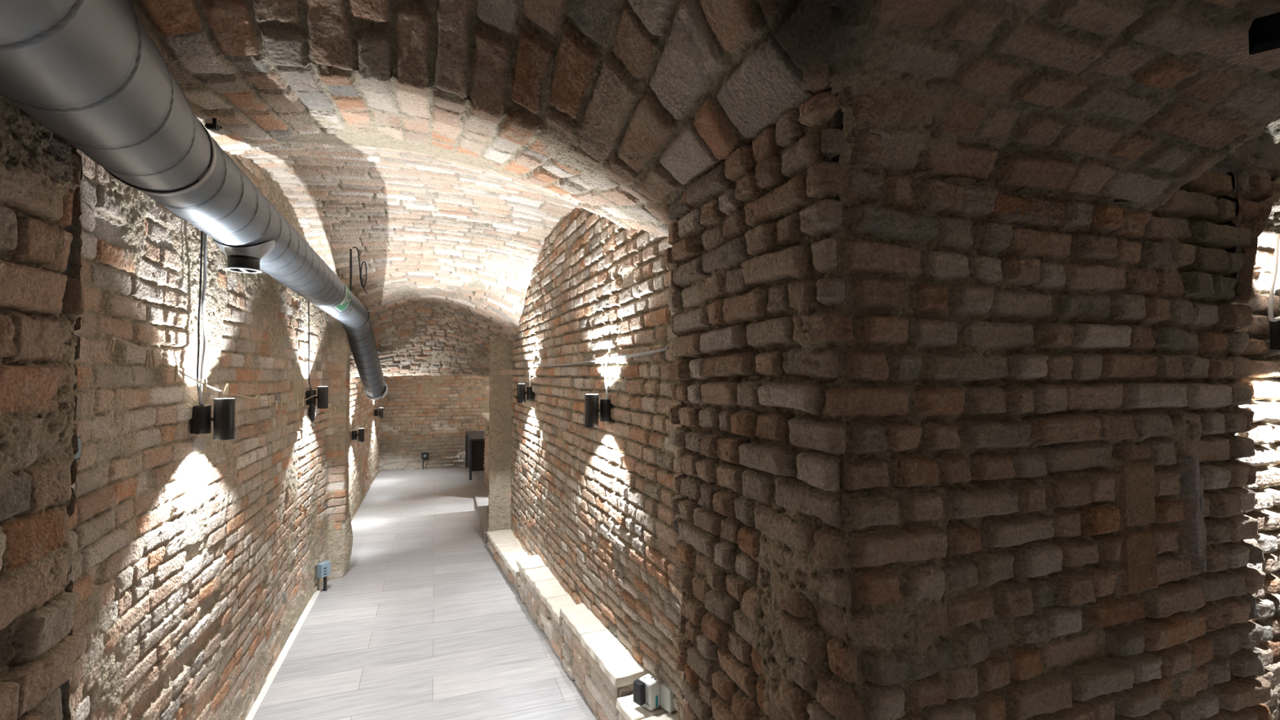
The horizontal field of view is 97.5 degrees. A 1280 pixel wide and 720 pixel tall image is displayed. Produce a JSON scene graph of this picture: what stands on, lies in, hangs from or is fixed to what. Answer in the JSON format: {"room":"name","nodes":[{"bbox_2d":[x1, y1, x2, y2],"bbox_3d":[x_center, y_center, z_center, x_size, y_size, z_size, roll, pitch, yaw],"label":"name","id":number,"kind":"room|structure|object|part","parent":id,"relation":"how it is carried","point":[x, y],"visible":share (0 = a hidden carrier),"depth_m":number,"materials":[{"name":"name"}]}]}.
{"room":"underground passage","nodes":[
{"label":"underground passage","id":0,"kind":"room"},
{"bbox_2d":[0,94,84,719],"bbox_3d":[-0.856,0.590,-0.233,0.105,2.808,3.565,1,-1,-20],"label":"wall","id":1,"kind":"structure","parent":0,"point":[41,306],"depth_m":1.27,"materials":[{"name":"brown brick"}]},
{"bbox_2d":[59,142,380,719],"bbox_3d":[-3.384,0.453,6.540,0.325,3.414,10.967,1,-1,-20],"label":"wall","id":2,"kind":"structure","parent":0,"point":[196,557],"depth_m":2.45,"materials":[{"name":"brown brick"}]},
{"bbox_2d":[70,435,81,466],"bbox_3d":[-1.481,0.230,1.434,0.051,0.096,0.096,1,-1,-20],"label":"cable","id":3,"kind":"object","parent":2,"relation":"attached to","point":[77,455],"visible":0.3,"depth_m":1.47,"materials":[{"name":"grey plastic"}]},
{"bbox_2d":[196,231,203,405],"bbox_3d":[-1.891,-0.288,2.415,0.013,0.978,0.099,1,-2,-32],"label":"cable","id":4,"kind":"object","parent":2,"relation":"attached to","point":[202,232],"visible":0.84,"depth_m":2.39,"materials":[{"name":"grey plastic"}]},
{"bbox_2d":[198,231,207,405],"bbox_3d":[-1.893,-0.290,2.439,0.020,0.991,0.083,1,-2,-31],"label":"cable","id":5,"kind":"object","parent":2,"relation":"attached to","point":[205,235],"visible":0.84,"depth_m":2.43,"materials":[{"name":"grey plastic"}]},
{"bbox_2d":[190,398,235,439],"bbox_3d":[-1.876,0.260,2.472,0.154,0.180,0.078,1,-1,-20],"label":"wall lamp","id":6,"kind":"object","parent":2,"relation":"attached to","point":[223,419],"visible":0.98,"depth_m":2.45,"materials":[{"name":"black metal"}]},
{"bbox_3d":[-1.840,0.261,2.485,0.078,0.180,0.078,1,-1,-20],"label":"lamp shade","id":7,"kind":"part","parent":6,"relation":"part of","materials":[{"name":"black metal"}]},
{"bbox_2d":[80,318,353,411],"bbox_3d":[-2.543,0.263,4.281,0.027,0.629,5.777,1,-1,-20],"label":"string","id":8,"kind":"object","parent":2,"relation":"attached to","point":[82,319],"visible":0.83,"depth_m":2.06,"materials":[{"name":"beige fabric"}]},
{"bbox_2d":[105,333,116,351],"bbox_3d":[-1.580,-0.052,1.680,0.015,0.058,0.039,0,-1,-19],"label":"peg","id":9,"kind":"object","parent":8,"relation":"attached to","point":[112,341],"visible":1,"depth_m":1.68,"materials":[{"name":"brown wood"}]},
{"bbox_2d":[144,350,151,367],"bbox_3d":[-1.659,-0.004,1.894,0.012,0.060,0.016,-1,-2,23],"label":"peg","id":10,"kind":"object","parent":8,"relation":"attached to","point":[148,355],"visible":1,"depth_m":1.89,"materials":[{"name":"brown wood"}]},
{"bbox_2d":[151,350,158,367],"bbox_3d":[-1.673,-0.004,1.936,0.013,0.059,0.035,0,-1,-14],"label":"peg","id":11,"kind":"object","parent":8,"relation":"attached to","point":[154,360],"visible":1,"depth_m":1.93,"materials":[{"name":"brown wood"}]},
{"bbox_2d":[173,365,178,381],"bbox_3d":[-1.734,0.050,2.099,0.012,0.060,0.016,1,-1,-21],"label":"peg","id":12,"kind":"object","parent":8,"relation":"attached to","point":[175,376],"visible":1,"depth_m":2.10,"materials":[{"name":"brown wood"}]},
{"bbox_2d":[203,378,207,393],"bbox_3d":[-1.831,0.110,2.364,0.012,0.060,0.016,0,-1,-13],"label":"peg","id":13,"kind":"object","parent":8,"relation":"attached to","point":[205,386],"visible":1,"depth_m":2.36,"materials":[{"name":"brown wood"}]},
{"bbox_2d":[222,382,228,395],"bbox_3d":[-1.917,0.135,2.601,0.015,0.056,0.044,0,-1,-18],"label":"peg","id":14,"kind":"object","parent":8,"relation":"attached to","point":[226,388],"visible":1,"depth_m":2.60,"materials":[{"name":"brown wood"}]},
{"bbox_2d":[267,395,271,406],"bbox_3d":[-2.165,0.241,3.282,0.015,0.061,0.025,0,-1,7],"label":"peg","id":15,"kind":"object","parent":8,"relation":"attached to","point":[268,397],"visible":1,"depth_m":3.28,"materials":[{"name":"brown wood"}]},
{"bbox_2d":[275,400,277,409],"bbox_3d":[-2.217,0.275,3.421,0.016,0.060,0.012,-1,-2,25],"label":"peg","id":16,"kind":"object","parent":8,"relation":"attached to","point":[276,402],"visible":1,"depth_m":3.42,"materials":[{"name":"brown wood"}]},
{"bbox_2d":[280,400,282,409],"bbox_3d":[-2.257,0.284,3.531,0.012,0.060,0.016,0,-1,-10],"label":"peg","id":17,"kind":"object","parent":8,"relation":"attached to","point":[281,401],"visible":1,"depth_m":3.53,"materials":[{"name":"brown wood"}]},
{"bbox_2d":[285,398,288,407],"bbox_3d":[-2.314,0.283,3.683,0.014,0.061,0.017,-1,-2,26],"label":"peg","id":18,"kind":"object","parent":8,"relation":"attached to","point":[287,399],"visible":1,"depth_m":3.69,"materials":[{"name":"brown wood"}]},
{"bbox_2d":[244,585,323,719],"bbox_3d":[-2.359,2.082,3.508,0.050,0.008,3.900,1,-1,-20],"label":"trim","id":19,"kind":"structure","parent":2,"relation":"attached to","point":[275,668],"depth_m":3.93,"materials":[{"name":"tile"}]},
{"bbox_2d":[307,300,311,391],"bbox_3d":[-2.642,-0.236,4.496,0.015,0.977,0.162,1,-1,-20],"label":"cable","id":20,"kind":"object","parent":2,"relation":"attached to","point":[308,300],"visible":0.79,"depth_m":4.45,"materials":[{"name":"grey plastic"}]},
{"bbox_2d":[306,386,328,408],"bbox_3d":[-2.636,0.307,4.590,0.154,0.180,0.078,1,-1,-20],"label":"wall lamp","id":21,"kind":"object","parent":2,"relation":"attached to","point":[322,391],"visible":0.96,"depth_m":4.57,"materials":[{"name":"black metal"}]},
{"bbox_2d":[307,403,315,428],"bbox_3d":[-2.647,0.454,4.529,0.060,0.206,0.058,1,-1,-20],"label":"joint","id":22,"kind":"object","parent":21,"relation":"hanging from","point":[312,410],"visible":1,"depth_m":4.51,"materials":[{"name":"black plastic"}]},
{"bbox_3d":[-2.600,0.307,4.603,0.078,0.180,0.078,1,-1,-20],"label":"lamp shade","id":23,"kind":"part","parent":21,"relation":"part of","materials":[{"name":"black metal"}]},
{"bbox_2d":[316,560,330,577],"bbox_3d":[-2.907,1.924,5.161,0.062,0.125,0.100,0,-1,18],"label":"power socket","id":24,"kind":"object","parent":2,"relation":"attached to","point":[323,569],"visible":1,"depth_m":5.13,"materials":[{"name":"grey plastic"}]},
{"bbox_2d":[323,576,327,591],"bbox_3d":[-2.906,2.059,5.182,0.036,0.161,0.036,0,-1,2],"label":"cable","id":25,"kind":"object","parent":24,"relation":"hanging from","point":[325,580],"visible":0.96,"depth_m":5.17,"materials":[{"name":"black plastic"}]},
{"bbox_2d":[351,427,364,442],"bbox_3d":[-3.763,1.003,7.494,0.154,0.180,0.078,1,-1,-20],"label":"wall lamp","id":26,"kind":"object","parent":2,"relation":"attached to","point":[361,434],"visible":1,"depth_m":7.47,"materials":[{"name":"black metal"}]},
{"bbox_3d":[-3.727,1.003,7.507,0.078,0.180,0.078,1,-1,-20],"label":"lamp shade","id":27,"kind":"part","parent":26,"relation":"part of","materials":[{"name":"black metal"}]},
{"bbox_2d":[373,407,383,417],"bbox_3d":[-4.820,0.972,10.357,0.154,0.180,0.078,1,-1,-20],"label":"wall lamp","id":28,"kind":"object","parent":2,"relation":"attached to","point":[380,409],"visible":1,"depth_m":10.33,"materials":[{"name":"black metal"}]},
{"bbox_3d":[-4.784,0.973,10.370,0.078,0.180,0.078,1,-1,-20],"label":"lamp shade","id":29,"kind":"part","parent":28,"relation":"part of","materials":[{"name":"black metal"}]},
{"bbox_2d":[253,466,597,719],"bbox_3d":[-1.555,2.230,7.363,4.450,0.100,11.200,1,-1,-20],"label":"floor","id":30,"kind":"structure","parent":0,"point":[424,622],"depth_m":4.37,"materials":[{"name":"grey tile"}]},
{"bbox_2d":[465,430,484,479],"bbox_3d":[-3.080,1.895,11.431,0.840,0.768,1.570,1,-1,-20],"label":"side table","id":31,"kind":"object","parent":30,"relation":"on","point":[474,440],"visible":0.55,"depth_m":11.04,"materials":[{"name":"black wood"}]},
{"bbox_3d":[-3.711,1.928,12.009,0.045,0.730,0.045,1,-1,-20],"label":"leg","id":32,"kind":"part","parent":31,"relation":"part of","materials":[{"name":"black metal"}]},
{"bbox_3d":[-3.462,1.878,11.399,0.015,0.660,1.170,1,-1,-20],"label":"panel","id":33,"kind":"part","parent":31,"relation":"part of","materials":[{"name":"black"}]},
{"bbox_3d":[-3.191,1.893,10.581,0.045,0.730,0.045,1,-1,-20],"label":"leg","id":34,"kind":"part","parent":31,"relation":"part of","materials":[{"name":"black metal"}]},
{"bbox_3d":[-2.965,1.851,11.117,0.740,0.660,0.020,1,-1,-20],"label":"panel","id":35,"kind":"part","parent":31,"relation":"part of","materials":[{"name":"brown wood"}]},
{"bbox_2d":[473,490,488,544],"bbox_3d":[-2.185,2.134,8.073,0.272,0.126,3.046,0,-1,-19],"label":"platform","id":36,"kind":"object","parent":30,"relation":"on","point":[481,497],"visible":0.73,"depth_m":8.02,"materials":[{"name":"beige stone"}]},
{"bbox_2d":[481,413,488,489],"bbox_3d":[-2.259,1.617,9.943,0.920,1.250,2.000,1,-1,-20],"label":"wall","id":37,"kind":"structure","parent":30,"relation":"on","point":[486,415],"depth_m":10.14,"materials":[{"name":"brick"}]},
{"bbox_2d":[486,528,676,719],"bbox_3d":[-0.620,1.904,4.327,0.295,0.404,4.760,1,-2,-25],"label":"brick ledge","id":38,"kind":"object","parent":30,"relation":"on","point":[602,667],"visible":0.92,"depth_m":3.61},
{"bbox_2d":[633,673,660,711],"bbox_3d":[0.036,1.694,2.854,0.113,0.138,0.095,1,-2,-44],"label":"sensor box","id":39,"kind":"object","parent":38,"relation":"on","point":[646,689],"visible":1,"depth_m":2.83,"materials":[{"name":"white plastic"}]},
{"bbox_2d":[660,681,675,712],"bbox_3d":[0.161,1.704,2.848,0.085,0.115,0.088,1,-2,-40],"label":"box","id":40,"kind":"object","parent":38,"relation":"on","point":[666,693],"visible":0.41,"depth_m":2.82,"materials":[{"name":"white plastic"}]},
{"bbox_2d":[378,374,489,471],"bbox_3d":[-3.408,0.979,12.267,4.390,2.640,0.046,1,-1,-20],"label":"wall","id":41,"kind":"structure","parent":0,"point":[433,415],"depth_m":11.87,"materials":[{"name":"brown brick"}]},
{"bbox_2d":[422,452,428,459],"bbox_3d":[-4.506,2.019,11.771,0.130,0.140,0.090,1,-1,-20],"label":"power socket","id":42,"kind":"object","parent":41,"relation":"attached to","point":[425,455],"visible":1,"depth_m":11.77,"materials":[{"name":"black plastic"}]},
{"bbox_2d":[129,0,842,377],"bbox_3d":[-1.189,-0.598,3.227,2.322,1.499,10.048,1,-1,-20],"label":"ceiling","id":43,"kind":"structure","parent":0,"point":[444,142],"depth_m":1.77,"materials":[{"name":"brown brick"}]},
{"bbox_2d":[0,0,387,399],"bbox_3d":[-1.898,-0.132,3.290,0.551,1.078,8.148,1,-2,-23],"label":"ventilation duct","id":44,"kind":"object","parent":43,"relation":"hanging from","point":[90,72],"visible":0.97,"depth_m":1.14,"materials":[{"name":"grey metal"}]},
{"bbox_2d":[333,282,351,311],"bbox_3d":[-2.176,-0.456,4.116,0.075,0.177,0.302,1,-1,-20],"label":"sticker","id":45,"kind":"object","parent":44,"relation":"attached to","point":[346,300],"visible":1,"depth_m":4.10,"materials":[{"name":"green"}]},
{"bbox_2d":[349,248,351,311],"bbox_3d":[-2.293,-0.635,4.450,0.020,0.491,0.016,1,-1,-20],"label":"rod","id":46,"kind":"object","parent":44,"relation":"attached to","point":[350,250],"visible":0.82,"depth_m":4.45,"materials":[{"name":"grey metal"}]},
{"bbox_2d":[352,247,367,293],"bbox_3d":[-2.387,-0.763,4.791,0.119,0.399,0.010,1,-1,-20],"label":"cable coil","id":47,"kind":"object","parent":43,"relation":"hanging from","point":[360,268],"visible":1,"depth_m":4.79,"materials":[{"name":"grey"}]},
{"bbox_2d":[488,207,685,719],"bbox_3d":[-0.981,0.506,5.178,0.405,3.241,6.766,1,-2,-23],"label":"wall","id":48,"kind":"structure","parent":0,"point":[594,504],"depth_m":3.43,"materials":[{"name":"brown brick"}]},
{"bbox_2d":[516,383,533,403],"bbox_3d":[-1.086,0.315,5.324,0.154,0.180,0.078,1,-1,-20],"label":"wall lamp","id":49,"kind":"object","parent":48,"relation":"attached to","point":[521,394],"visible":0.96,"depth_m":5.29,"materials":[{"name":"black metal"}]},
{"bbox_3d":[-1.122,0.314,5.311,0.078,0.180,0.078,1,-1,-20],"label":"lamp shade","id":50,"kind":"part","parent":49,"relation":"part of","materials":[{"name":"black metal"}]},
{"bbox_2d":[529,350,665,386],"bbox_3d":[-0.482,0.114,3.915,0.030,0.259,3.179,1,-1,-22],"label":"cable","id":51,"kind":"object","parent":48,"relation":"attached to","point":[620,357],"visible":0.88,"depth_m":3.48,"materials":[{"name":"grey plastic"}]},
{"bbox_2d":[584,394,612,427],"bbox_3d":[-0.233,0.281,3.134,0.154,0.180,0.078,1,-1,-20],"label":"wall lamp","id":52,"kind":"object","parent":48,"relation":"attached to","point":[591,401],"visible":1,"depth_m":3.10,"materials":[{"name":"black metal"}]},
{"bbox_3d":[-0.269,0.281,3.121,0.078,0.180,0.078,1,-1,-20],"label":"lamp shade","id":53,"kind":"part","parent":52,"relation":"part of","materials":[{"name":"black metal"}]},
{"bbox_2d":[604,346,669,399],"bbox_3d":[-0.043,0.083,2.789,0.021,0.263,0.860,1,-2,-22],"label":"cable","id":54,"kind":"object","parent":48,"relation":"attached to","point":[668,347],"visible":0.98,"depth_m":2.96,"materials":[{"name":"grey plastic"}]},
{"bbox_2d":[664,38,1279,719],"bbox_3d":[2.309,0.152,2.334,4.460,3.810,0.977,1,-1,-20],"label":"wall","id":55,"kind":"structure","parent":0,"point":[962,465],"depth_m":1.40,"materials":[{"name":"brown brick"}]},
{"bbox_2d":[1269,315,1279,350],"bbox_3d":[2.336,-0.098,1.976,0.078,0.180,0.154,1,-1,-20],"label":"wall lamp","id":56,"kind":"object","parent":55,"relation":"attached to","point":[1274,326],"visible":0.79,"depth_m":2.03,"materials":[{"name":"black metal"}]},
{"bbox_2d":[1267,233,1279,321],"bbox_3d":[2.264,-0.294,2.002,0.082,0.317,0.014,1,-1,-20],"label":"cable","id":57,"kind":"object","parent":56,"relation":"attached to","point":[1277,254],"visible":1,"depth_m":2.00,"materials":[{"name":"white plastic"}]},
{"bbox_2d":[822,0,1279,239],"bbox_3d":[1.159,-0.564,0.434,1.222,0.429,2.023,1,-1,-20],"label":"ceiling","id":58,"kind":"structure","parent":0,"point":[1095,102],"depth_m":1.22,"materials":[{"name":"brown brick"}]},
{"bbox_2d":[1248,12,1279,54],"bbox_3d":[1.233,-0.629,0.986,0.220,0.095,0.045,-1,-2,38],"label":"bracket","id":59,"kind":"object","parent":58,"relation":"attached to","point":[1264,33],"visible":1,"depth_m":1.03,"materials":[{"name":"black metal"}]},
{"bbox_2d":[1186,119,1279,233],"bbox_3d":[3.288,-0.725,1.218,3.402,0.590,2.067,1,-1,-20],"label":"ceiling","id":60,"kind":"structure","parent":0,"point":[1265,147],"depth_m":1.68,"materials":[{"name":"brown brick"}]},
{"bbox_2d":[1222,175,1279,303],"bbox_3d":[3.123,-0.458,2.266,2.986,0.658,0.240,1,-1,-20],"label":"wall","id":61,"kind":"structure","parent":0,"point":[1246,276],"depth_m":1.68,"materials":[{"name":"brown brick"}]}
]}

